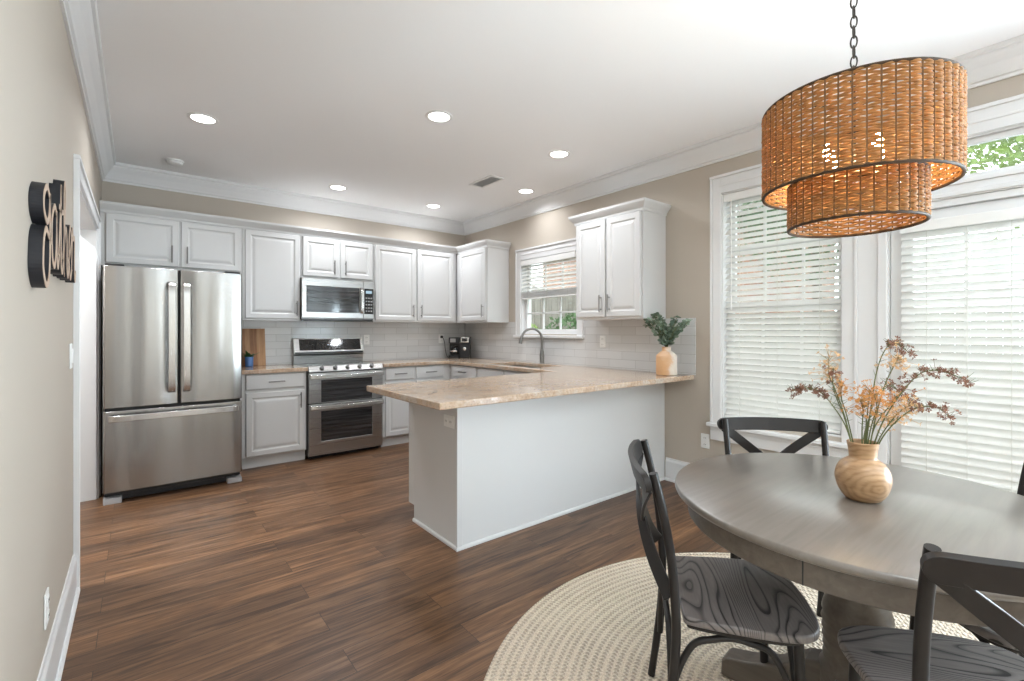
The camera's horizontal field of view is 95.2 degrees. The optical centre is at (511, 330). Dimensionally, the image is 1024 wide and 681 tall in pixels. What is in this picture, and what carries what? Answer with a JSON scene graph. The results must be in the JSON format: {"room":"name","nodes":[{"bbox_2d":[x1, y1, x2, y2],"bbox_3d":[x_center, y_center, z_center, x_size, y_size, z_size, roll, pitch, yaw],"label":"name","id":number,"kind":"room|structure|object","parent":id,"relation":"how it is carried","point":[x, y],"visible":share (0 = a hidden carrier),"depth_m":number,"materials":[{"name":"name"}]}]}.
{"room":"eat-in kitchen","nodes":[
{"label":"eat-in kitchen","id":0,"kind":"room"},
{"bbox_2d":[0,0,101,680],"bbox_3d":[-0.825,-0.100,0.545,0.120,2.743,9.000,0,0,-39],"label":"wall","id":1,"kind":"structure","parent":0,"point":[43,119],"depth_m":1.39,"materials":[{"name":"beige paint"}]},
{"bbox_2d":[44,587,49,629],"bbox_3d":[-1.571,0.937,1.580,0.010,0.116,0.072,0,0,-39],"label":"wall outlet","id":2,"kind":"object","parent":1,"relation":"attached to","point":[46,595],"visible":1,"depth_m":1.56,"materials":[{"name":"white plastic"}]},
{"bbox_2d":[47,594,49,606],"bbox_3d":[-1.569,0.911,1.581,0.004,0.032,0.032,0,0,-39],"label":"socket","id":3,"kind":"object","parent":2,"relation":"attached to","point":[48,595],"depth_m":1.58,"materials":[{"name":"white plastic"}]},
{"bbox_2d":[47,609,49,621],"bbox_3d":[-1.569,0.963,1.581,0.004,0.032,0.032,0,0,-39],"label":"socket","id":4,"kind":"object","parent":2,"relation":"attached to","point":[48,610],"depth_m":1.58,"materials":[{"name":"white plastic"}]},
{"bbox_2d":[28,179,75,287],"bbox_3d":[-1.651,-0.345,1.697,0.032,0.436,0.936,0,0,-39],"label":"wall sign","id":5,"kind":"object","parent":1,"relation":"attached to","point":[51,242],"visible":1,"depth_m":1.44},
{"bbox_2d":[37,553,79,680],"bbox_3d":[-0.036,1.177,-0.321,0.026,0.190,6.662,0,0,-39],"label":"baseboard","id":6,"kind":"structure","parent":1,"relation":"attached to","point":[51,669],"depth_m":1.82,"materials":[{"name":"paint"}]},
{"bbox_2d":[69,343,72,368],"bbox_3d":[-2.040,0.117,2.166,0.010,0.116,0.072,0,0,-39],"label":"light switch","id":7,"kind":"object","parent":1,"relation":"attached to","point":[71,344],"visible":1,"depth_m":2.14,"materials":[{"name":"white plastic"}]},
{"bbox_2d":[73,154,100,587],"bbox_3d":[-2.703,0.206,2.904,0.150,2.132,1.710,0,0,-39],"label":"trim","id":8,"kind":"structure","parent":1,"relation":"attached to","point":[86,217],"depth_m":3.48,"materials":[{"name":"paint"}]},
{"bbox_2d":[59,0,1023,235],"bbox_3d":[0.694,-1.391,1.763,3.774,0.159,9.000,0,0,-39],"label":"trim","id":9,"kind":"structure","parent":1,"relation":"attached to","point":[1002,60],"depth_m":4.00,"materials":[{"name":"paint"}]},
{"bbox_2d":[102,181,464,475],"bbox_3d":[-2.156,-0.100,5.342,4.044,2.743,0.150,0,0,-39],"label":"wall","id":10,"kind":"structure","parent":0,"point":[113,192],"depth_m":4.82,"materials":[{"name":"beige paint"}]},
{"bbox_2d":[100,212,241,273],"bbox_3d":[-3.070,-0.769,4.267,1.025,0.458,0.378,0,0,-39],"label":"upper cabinet","id":11,"kind":"object","parent":10,"relation":"attached to","point":[128,240],"visible":0.93,"depth_m":4.12,"materials":[{"name":"paint"}]},
{"bbox_2d":[242,229,300,320],"bbox_3d":[-2.463,-0.549,4.753,0.526,0.898,0.378,0,0,-39],"label":"upper cabinet","id":12,"kind":"object","parent":10,"relation":"attached to","point":[271,261],"visible":0.9,"depth_m":4.62,"materials":[{"name":"paint"}]},
{"bbox_2d":[301,236,372,281],"bbox_3d":[-1.957,-0.771,5.159,0.768,0.454,0.378,0,0,-39],"label":"upper cabinet","id":13,"kind":"object","parent":10,"relation":"attached to","point":[322,258],"visible":0.88,"depth_m":5.02,"materials":[{"name":"paint"}]},
{"bbox_2d":[300,277,373,321],"bbox_3d":[-1.944,-0.324,5.119,0.760,0.436,0.438,0,0,-39],"label":"microwave","id":14,"kind":"object","parent":13,"relation":"attached to","point":[320,299],"visible":0.96,"depth_m":4.96,"materials":[{"name":"metal"}]},
{"bbox_2d":[242,321,464,364],"bbox_3d":[-1.757,0.128,5.558,2.829,0.464,0.010,0,0,-39],"label":"backsplash","id":15,"kind":"structure","parent":10,"relation":"attached to","point":[387,341],"depth_m":5.63,"materials":[{"name":"tile"}]},
{"bbox_2d":[364,335,368,344],"bbox_3d":[-1.731,0.107,5.566,0.072,0.116,0.010,0,0,-39],"label":"wall outlet","id":16,"kind":"object","parent":15,"relation":"attached to","point":[366,337],"visible":1,"depth_m":5.56,"materials":[{"name":"white plastic"}]},
{"bbox_2d":[439,334,443,342],"bbox_3d":[-0.939,0.107,6.201,0.072,0.116,0.010,0,0,-39],"label":"wall outlet","id":17,"kind":"object","parent":15,"relation":"attached to","point":[441,340],"visible":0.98,"depth_m":6.20,"materials":[{"name":"white plastic"}]},
{"bbox_2d":[365,244,455,322],"bbox_3d":[-1.228,-0.549,5.744,1.097,0.898,0.378,0,0,-39],"label":"upper cabinet","id":18,"kind":"object","parent":10,"relation":"attached to","point":[411,285],"visible":0.94,"depth_m":5.61,"materials":[{"name":"paint"}]},
{"bbox_2d":[61,442,729,680],"bbox_3d":[0.200,1.302,1.367,5.360,0.060,9.300,0,0,-39],"label":"floor","id":19,"kind":"structure","parent":0,"point":[315,569],"depth_m":2.46,"materials":[{"name":"brown wood"}]},
{"bbox_2d":[103,263,241,505],"bbox_3d":[-2.873,0.390,3.979,0.883,1.765,1.019,0,0,-39],"label":"refrigerator","id":20,"kind":"object","parent":19,"relation":"on","point":[172,339],"visible":1,"depth_m":3.60,"materials":[{"name":"silver metal"}]},
{"bbox_2d":[240,371,305,468],"bbox_3d":[-2.413,0.835,4.617,0.579,0.874,0.654,0,0,-39],"label":"base cabinet","id":21,"kind":"object","parent":19,"relation":"on","point":[273,404],"visible":0.8,"depth_m":4.39,"materials":[{"name":"paint"}]},
{"bbox_2d":[242,364,307,374],"bbox_3d":[-2.414,0.377,4.617,0.592,0.038,0.632,0,0,-39],"label":"countertop","id":22,"kind":"structure","parent":21,"relation":"on","point":[278,368],"depth_m":4.44,"materials":[{"name":"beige stone"}]},
{"bbox_2d":[242,351,257,366],"bbox_3d":[-2.598,0.273,4.628,0.166,0.170,0.164,0,0,21],"label":"potted plant","id":23,"kind":"object","parent":22,"relation":"on","point":[248,357],"visible":0.99,"depth_m":4.60,"materials":[{"name":"green plant"}]},
{"bbox_2d":[242,329,265,365],"bbox_3d":[-2.656,0.169,4.787,0.233,0.382,0.082,0,0,-39],"label":"cutting board","id":24,"kind":"object","parent":22,"relation":"on","point":[253,340],"visible":0.64,"depth_m":4.79,"materials":[{"name":"brown wood"}]},
{"bbox_2d":[292,338,383,458],"bbox_3d":[-1.861,0.677,5.016,0.765,1.190,0.696,0,0,-39],"label":"range oven","id":25,"kind":"object","parent":19,"relation":"on","point":[342,416],"visible":0.99,"depth_m":4.84,"materials":[{"name":"metal"}]},
{"bbox_2d":[294,361,371,366],"bbox_3d":[-1.874,0.368,5.033,0.758,0.021,0.545,0,0,-39],"label":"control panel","id":26,"kind":"object","parent":25,"relation":"in","point":[301,363],"depth_m":5.03,"materials":[{"name":"silver glass"}]},
{"bbox_2d":[380,364,449,446],"bbox_3d":[-1.245,0.835,5.553,0.847,0.874,0.654,0,0,-39],"label":"base cabinet","id":27,"kind":"object","parent":19,"relation":"on","point":[395,411],"visible":0.44,"depth_m":5.20,"materials":[{"name":"paint"}]},
{"bbox_2d":[450,364,528,378],"bbox_3d":[-0.123,0.835,5.271,0.654,0.874,2.496,0,0,-39],"label":"base cabinet","id":28,"kind":"object","parent":19,"relation":"on","point":[456,371],"visible":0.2,"depth_m":5.17,"materials":[{"name":"paint"}]},
{"bbox_2d":[364,357,693,409],"bbox_3d":[-0.505,0.377,4.376,2.352,0.038,3.400,0,0,-39],"label":"countertop","id":29,"kind":"structure","parent":28,"relation":"on","point":[549,380],"depth_m":3.17,"materials":[{"name":"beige stone"}]},
{"bbox_2d":[449,337,470,357],"bbox_3d":[-0.679,0.219,6.089,0.270,0.278,0.254,0,0,0],"label":"coffee maker","id":30,"kind":"object","parent":29,"relation":"on","point":[460,347],"visible":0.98,"depth_m":6.02,"materials":[{"name":"black plastic"}]},
{"bbox_2d":[519,328,544,363],"bbox_3d":[0.217,0.162,5.060,0.290,0.392,0.110,0,0,-9],"label":"kitchen faucet","id":31,"kind":"object","parent":29,"relation":"on","point":[527,329],"visible":1,"depth_m":5.08,"materials":[{"name":"grey metal"}]},
{"bbox_2d":[656,347,676,375],"bbox_3d":[1.250,0.244,3.783,0.164,0.228,0.164,0,0,-39],"label":"flower vase","id":32,"kind":"object","parent":29,"relation":"on","point":[666,360],"visible":0.98,"depth_m":3.72,"materials":[{"name":"ceramic"}]},
{"bbox_2d":[643,312,692,346],"bbox_3d":[1.256,0.028,3.774,0.298,0.361,0.453,0,0,-39],"label":"bunch","id":33,"kind":"object","parent":32,"relation":"in","point":[667,335],"visible":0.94,"depth_m":3.75,"materials":[{"name":"green plant"}]},
{"bbox_2d":[409,383,664,551],"bbox_3d":[0.291,0.835,3.604,2.094,0.874,0.666,0,0,-39],"label":"base cabinet","id":34,"kind":"object","parent":19,"relation":"on","point":[502,469],"visible":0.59,"depth_m":3.07,"materials":[{"name":"paint"}]},
{"bbox_2d":[444,414,453,428],"bbox_3d":[-0.375,0.537,2.771,0.010,0.072,0.116,0,0,-39],"label":"wall outlet","id":35,"kind":"object","parent":34,"relation":"attached to","point":[448,420],"visible":1,"depth_m":2.77,"materials":[{"name":"white plastic"}]},
{"bbox_2d":[484,552,994,680],"bbox_3d":[1.098,1.266,1.438,2.455,0.011,2.455,0,0,11],"label":"round rug","id":36,"kind":"object","parent":19,"relation":"on","point":[597,625],"visible":0.24,"depth_m":1.95,"materials":[{"name":"fabric"}]},
{"bbox_2d":[628,439,819,680],"bbox_3d":[0.644,0.832,1.498,0.530,0.860,0.471,0,0,12],"label":"dining chair","id":37,"kind":"object","parent":36,"relation":"on","point":[739,601],"visible":0.97,"depth_m":1.38,"materials":[{"name":"black wood"}]},
{"bbox_2d":[717,417,828,645],"bbox_3d":[1.154,0.832,1.926,0.471,0.860,0.530,0,0,9],"label":"dining chair","id":38,"kind":"object","parent":36,"relation":"on","point":[815,429],"visible":0.2,"depth_m":2.14,"materials":[{"name":"black wood"}]},
{"bbox_2d":[675,453,1023,680],"bbox_3d":[1.079,0.890,1.463,1.076,0.740,1.076,0,0,-39],"label":"dining table","id":39,"kind":"object","parent":36,"relation":"on","point":[787,515],"visible":0.73,"depth_m":1.33,"materials":[{"name":"beige wood"}]},
{"bbox_2d":[834,438,892,502],"bbox_3d":[1.084,0.431,1.445,0.144,0.178,0.144,0,0,-39],"label":"wooden vase","id":40,"kind":"object","parent":39,"relation":"on","point":[860,476],"visible":0.99,"depth_m":1.41,"materials":[{"name":"beige wood"}]},
{"bbox_2d":[785,336,977,444],"bbox_3d":[1.122,0.218,1.436,0.475,0.406,0.267,0,0,-4],"label":"dried flowers","id":41,"kind":"object","parent":40,"relation":"in","point":[871,396],"visible":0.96,"depth_m":1.43,"materials":[{"name":"beige plant"}]},
{"bbox_2d":[837,543,1023,680],"bbox_3d":[1.038,0.832,1.027,0.471,0.860,0.530,0,0,13],"label":"dining chair","id":42,"kind":"object","parent":36,"relation":"on","point":[873,653],"visible":1,"depth_m":0.93,"materials":[{"name":"black wood"}]},
{"bbox_2d":[909,463,1023,657],"bbox_3d":[1.553,0.832,1.411,0.530,0.860,0.471,0,0,6],"label":"dining chair","id":43,"kind":"object","parent":36,"relation":"on","point":[983,634],"visible":0.14,"depth_m":1.29,"materials":[{"name":"black wood"}]},
{"bbox_2d":[96,0,1023,221],"bbox_3d":[0.200,-1.531,1.367,5.360,0.120,9.300,0,0,-39],"label":"ceiling","id":44,"kind":"structure","parent":0,"point":[306,97],"depth_m":2.73,"materials":[{"name":"paint"}]},
{"bbox_2d":[166,158,183,166],"bbox_3d":[-2.916,-1.452,4.047,0.132,0.039,0.132,0,0,-39],"label":"smoke detector","id":45,"kind":"object","parent":44,"relation":"attached to","point":[171,161],"visible":1,"depth_m":4.01,"materials":[{"name":"white plastic"}]},
{"bbox_2d":[186,112,218,124],"bbox_3d":[-2.142,-1.468,3.242,0.188,0.006,0.188,0,0,-39],"label":"recessed light","id":46,"kind":"object","parent":44,"relation":"in","point":[202,118],"visible":1,"depth_m":3.23,"materials":[{"name":"white plastic"}]},
{"bbox_2d":[328,185,347,190],"bbox_3d":[-1.788,-1.468,4.804,0.188,0.006,0.188,0,0,-39],"label":"recessed light","id":47,"kind":"object","parent":44,"relation":"in","point":[334,187],"visible":1,"depth_m":4.79,"materials":[{"name":"white plastic"}]},
{"bbox_2d":[425,204,440,207],"bbox_3d":[-0.926,-1.468,5.517,0.188,0.006,0.188,0,0,-39],"label":"recessed light","id":48,"kind":"object","parent":44,"relation":"in","point":[427,205],"visible":1,"depth_m":5.52,"materials":[{"name":"white plastic"}]},
{"bbox_2d":[425,110,452,122],"bbox_3d":[-0.501,-1.468,3.212,0.188,0.006,0.188,0,0,-39],"label":"recessed light","id":49,"kind":"object","parent":44,"relation":"in","point":[437,116],"visible":1,"depth_m":3.21,"materials":[{"name":"white plastic"}]},
{"bbox_2d":[469,175,504,187],"bbox_3d":[-0.252,-1.467,4.607,0.170,0.008,0.380,0,0,-39],"label":"ceiling vent","id":50,"kind":"object","parent":44,"relation":"in","point":[491,179],"visible":1,"depth_m":4.60,"materials":[{"name":"white plastic"}]},
{"bbox_2d":[517,188,534,193],"bbox_3d":[0.147,-1.468,4.925,0.188,0.006,0.188,0,0,-39],"label":"recessed light","id":51,"kind":"object","parent":44,"relation":"in","point":[524,190],"visible":1,"depth_m":4.93,"materials":[{"name":"white plastic"}]},
{"bbox_2d":[548,150,569,158],"bbox_3d":[0.391,-1.468,3.893,0.188,0.006,0.188,0,0,-39],"label":"recessed light","id":52,"kind":"object","parent":44,"relation":"in","point":[557,154],"visible":1,"depth_m":3.89,"materials":[{"name":"white plastic"}]},
{"bbox_2d":[761,0,967,237],"bbox_3d":[1.062,-0.896,1.453,0.508,1.150,0.507,0,0,-35],"label":"pendant lamp","id":53,"kind":"object","parent":44,"relation":"hanging from","point":[882,152],"visible":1,"depth_m":1.28,"materials":[{"name":"wicker"}]},
{"bbox_2d":[465,74,1023,462],"bbox_3d":[2.225,-0.100,2.990,0.150,2.743,9.000,0,0,-39],"label":"wall","id":54,"kind":"structure","parent":0,"point":[687,403],"depth_m":3.87,"materials":[{"name":"beige paint"}]},
{"bbox_2d":[456,247,508,322],"bbox_3d":[-0.491,-0.549,5.950,0.378,0.898,0.976,0,0,-39],"label":"upper cabinet","id":55,"kind":"object","parent":54,"relation":"attached to","point":[482,275],"visible":0.93,"depth_m":5.63,"materials":[{"name":"paint"}]},
{"bbox_2d":[99,200,510,253],"bbox_3d":[-1.799,-1.022,4.872,3.767,0.084,1.022,0,0,-39],"label":"crown molding","id":56,"kind":"structure","parent":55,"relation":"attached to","point":[105,206],"depth_m":4.68,"materials":[{"name":"paint"}]},
{"bbox_2d":[513,238,584,338],"bbox_3d":[0.434,-0.435,5.188,0.195,1.035,1.110,0,0,-39],"label":"window","id":57,"kind":"structure","parent":54,"relation":"in","point":[523,313],"depth_m":5.31,"materials":[{"name":"paint"}]},
{"bbox_2d":[521,251,575,299],"bbox_3d":[0.397,-0.589,5.159,0.059,0.451,0.878,0,0,-39],"label":"window blind","id":58,"kind":"object","parent":57,"relation":"attached to","point":[562,292],"visible":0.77,"depth_m":5.12,"materials":[{"name":"white plastic"}]},
{"bbox_2d":[465,318,695,374],"bbox_3d":[0.416,0.128,5.117,0.010,0.464,3.418,0,0,-39],"label":"backsplash","id":59,"kind":"structure","parent":54,"relation":"attached to","point":[630,345],"depth_m":4.58,"materials":[{"name":"tile"}]},
{"bbox_2d":[600,336,605,347],"bbox_3d":[0.877,0.107,4.525,0.010,0.116,0.072,0,0,-39],"label":"wall outlet","id":60,"kind":"object","parent":59,"relation":"attached to","point":[602,338],"visible":1,"depth_m":4.52,"materials":[{"name":"white plastic"}]},
{"bbox_2d":[568,197,670,319],"bbox_3d":[0.935,-0.582,4.171,0.378,0.964,0.850,0,0,-39],"label":"upper cabinet","id":61,"kind":"object","parent":54,"relation":"attached to","point":[621,248],"visible":0.99,"depth_m":3.97,"materials":[{"name":"paint"}]},
{"bbox_2d":[665,457,689,482],"bbox_3d":[1.754,1.177,3.438,0.026,0.190,1.419,0,0,-39],"label":"baseboard","id":62,"kind":"structure","parent":54,"relation":"attached to","point":[672,466],"depth_m":3.94,"materials":[{"name":"paint"}]},
{"bbox_2d":[701,433,709,448],"bbox_3d":[1.537,0.878,3.720,0.010,0.116,0.072,0,0,-39],"label":"wall outlet","id":63,"kind":"object","parent":54,"relation":"attached to","point":[705,438],"visible":1,"depth_m":3.71,"materials":[{"name":"white plastic"}]},
{"bbox_2d":[706,150,857,457],"bbox_3d":[1.911,-0.175,3.341,0.200,2.055,1.000,0,0,-39],"label":"window","id":64,"kind":"structure","parent":54,"relation":"in","point":[750,177],"depth_m":3.47,"materials":[{"name":"paint"}]},
{"bbox_2d":[724,175,840,433],"bbox_3d":[1.895,-0.190,3.329,0.067,1.718,0.768,0,0,-39],"label":"window blind","id":65,"kind":"object","parent":64,"relation":"attached to","point":[815,409],"visible":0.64,"depth_m":3.34,"materials":[{"name":"white plastic"}]},
{"bbox_2d":[858,94,1023,465],"bbox_3d":[2.565,0.036,2.518,0.210,2.478,1.138,0,0,-39],"label":"door","id":66,"kind":"structure","parent":54,"relation":"in","point":[879,255],"depth_m":2.80,"materials":[{"name":"paint"}]},
{"bbox_2d":[899,207,1023,493],"bbox_3d":[2.514,0.244,2.462,0.059,1.735,0.734,0,0,-39],"label":"window blind","id":67,"kind":"object","parent":66,"relation":"attached to","point":[984,445],"visible":0.71,"depth_m":2.53,"materials":[{"name":"white plastic"}]},
{"bbox_3d":[16.581,1.572,17.065,39.840,0.100,55.000,0,0,-39],"label":"ground","id":68,"kind":"structure","parent":0,"visible":0},
{"bbox_2d":[531,286,575,328],"bbox_3d":[0.580,0.222,11.362,6.258,2.600,0.120,0,0,-39],"label":"fence","id":69,"kind":"object","parent":68,"relation":"on","point":[569,302],"visible":0.02,"depth_m":11.58,"materials":[{"name":"white wood"}]},
{"bbox_2d":[545,313,576,328],"bbox_3d":[1.023,0.582,8.374,1.262,1.890,1.286,0,0,-39],"label":"shrub","id":70,"kind":"object","parent":68,"relation":"on","point":[568,318],"visible":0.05,"depth_m":8.27,"materials":[{"name":"green plant"}]},
{"bbox_2d":[543,200,835,377],"bbox_3d":[7.440,-2.278,21.144,8.000,7.600,10.800,0,0,-39],"label":"house","id":71,"kind":"object","parent":68,"relation":"on","point":[759,200],"visible":0.02,"depth_m":16.48,"materials":[{"name":"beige brick"}]},
{"bbox_2d":[737,174,933,311],"bbox_3d":[7.499,-2.030,11.480,5.012,7.116,4.939,0,0,-39],"label":"tree","id":72,"kind":"object","parent":68,"relation":"on","point":[932,174],"visible":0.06,"depth_m":11.35,"materials":[{"name":"green plant"}]},
{"bbox_2d":[735,312,1022,401],"bbox_3d":[7.392,0.572,8.351,0.120,1.900,20.900,0,0,-39],"label":"fence","id":73,"kind":"object","parent":68,"relation":"on","point":[987,312],"visible":0.02,"depth_m":9.76,"materials":[{"name":"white wood"}]},
{"bbox_2d":[901,134,1023,238],"bbox_3d":[7.264,-1.638,6.146,4.923,6.333,4.934,0,0,-39],"label":"tree","id":74,"kind":"object","parent":68,"relation":"on","point":[1004,148],"visible":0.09,"depth_m":6.19,"materials":[{"name":"green plant"}]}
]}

